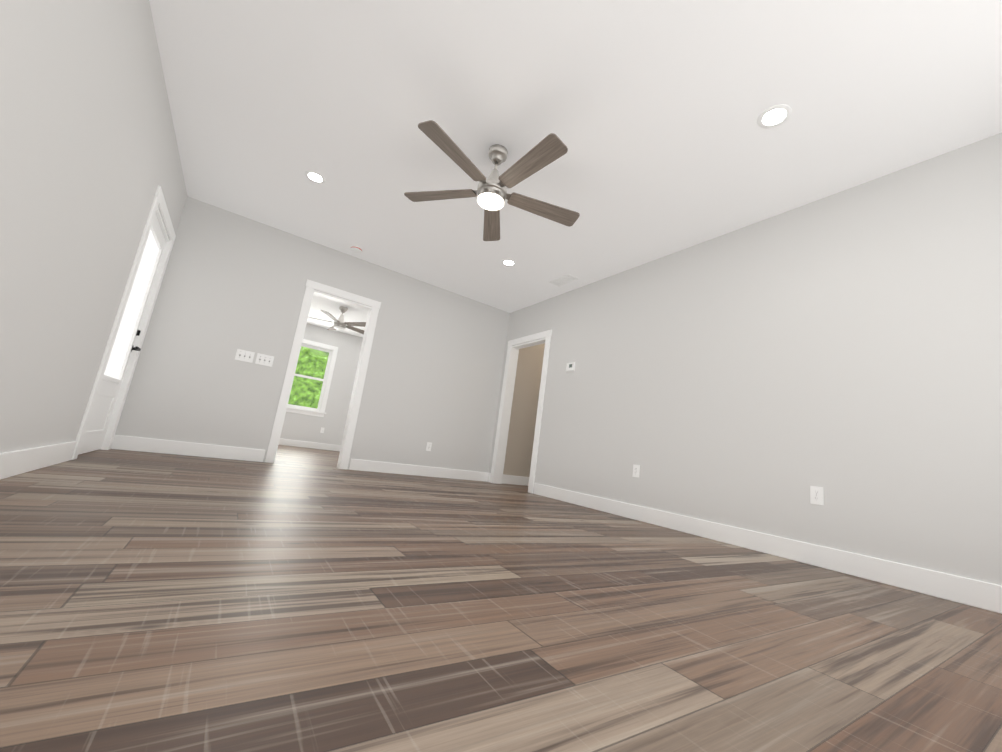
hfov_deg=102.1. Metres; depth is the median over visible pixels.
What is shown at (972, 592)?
baseboard
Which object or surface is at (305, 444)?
baseboard
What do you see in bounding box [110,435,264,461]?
baseboard
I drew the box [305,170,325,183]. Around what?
recessed light
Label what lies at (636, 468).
electrical outlet
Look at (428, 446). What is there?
electrical outlet
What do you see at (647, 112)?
ceiling
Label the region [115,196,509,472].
wall
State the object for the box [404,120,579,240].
fan
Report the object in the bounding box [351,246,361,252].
smoke detector
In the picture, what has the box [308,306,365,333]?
ceiling fan
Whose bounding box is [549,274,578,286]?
ceiling vent
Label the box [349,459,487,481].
baseboard
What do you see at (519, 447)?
wall
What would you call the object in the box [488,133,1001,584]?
wall
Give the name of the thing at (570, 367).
thermostat
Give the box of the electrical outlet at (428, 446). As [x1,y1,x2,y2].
[426,442,431,450]
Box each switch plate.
[235,349,254,362]
[255,353,273,366]
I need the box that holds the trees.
[288,346,328,407]
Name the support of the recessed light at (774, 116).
in the ceiling
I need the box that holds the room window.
[286,339,337,416]
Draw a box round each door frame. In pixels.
[71,185,175,459]
[265,279,380,468]
[490,329,551,492]
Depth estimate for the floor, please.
1.04 m
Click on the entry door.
(128, 332)
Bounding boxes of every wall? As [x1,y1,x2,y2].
[0,0,186,452]
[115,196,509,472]
[280,323,362,444]
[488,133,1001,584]
[503,343,544,476]
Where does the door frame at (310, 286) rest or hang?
attached to the wall at (231, 283)
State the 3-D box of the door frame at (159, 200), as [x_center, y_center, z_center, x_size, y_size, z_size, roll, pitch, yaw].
[-3.163,-0.427,3.389,0.138,2.125,1.070,14,-13,-32]
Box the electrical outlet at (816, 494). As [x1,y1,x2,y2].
[810,486,823,504]
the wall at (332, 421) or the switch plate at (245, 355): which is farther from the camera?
the wall at (332, 421)
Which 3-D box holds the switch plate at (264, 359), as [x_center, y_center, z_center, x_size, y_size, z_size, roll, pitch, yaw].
[-2.600,-0.177,4.460,0.164,0.118,0.018,14,-13,-32]
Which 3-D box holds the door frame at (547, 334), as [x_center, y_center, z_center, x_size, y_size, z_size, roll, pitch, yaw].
[0.313,0.471,5.648,0.156,2.125,1.010,14,-13,-32]
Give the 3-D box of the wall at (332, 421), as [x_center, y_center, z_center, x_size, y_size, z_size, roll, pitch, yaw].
[-3.461,0.371,9.116,2.700,2.600,0.120,14,-13,-32]
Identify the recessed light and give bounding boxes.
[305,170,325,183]
[501,259,515,265]
[757,104,791,128]
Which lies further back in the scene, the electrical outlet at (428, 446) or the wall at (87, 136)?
the electrical outlet at (428, 446)
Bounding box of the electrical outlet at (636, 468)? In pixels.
[632,464,639,476]
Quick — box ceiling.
[149,0,1001,337]
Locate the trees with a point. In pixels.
(310, 401)
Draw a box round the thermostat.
[566,362,574,371]
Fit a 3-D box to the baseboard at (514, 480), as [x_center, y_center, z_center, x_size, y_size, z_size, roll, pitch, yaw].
[0.578,1.658,6.321,1.490,0.130,0.015,14,-13,-32]
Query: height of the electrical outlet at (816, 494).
0.115 m
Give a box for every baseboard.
[0,441,76,479]
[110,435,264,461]
[278,438,340,450]
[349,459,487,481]
[502,474,528,485]
[533,483,1001,613]
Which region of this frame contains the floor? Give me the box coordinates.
[0,445,1001,751]
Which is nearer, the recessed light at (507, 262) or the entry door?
the entry door
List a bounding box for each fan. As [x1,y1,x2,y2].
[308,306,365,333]
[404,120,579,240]
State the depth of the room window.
8.77 m
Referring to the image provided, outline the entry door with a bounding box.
[78,214,165,454]
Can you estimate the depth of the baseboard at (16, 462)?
2.21 m

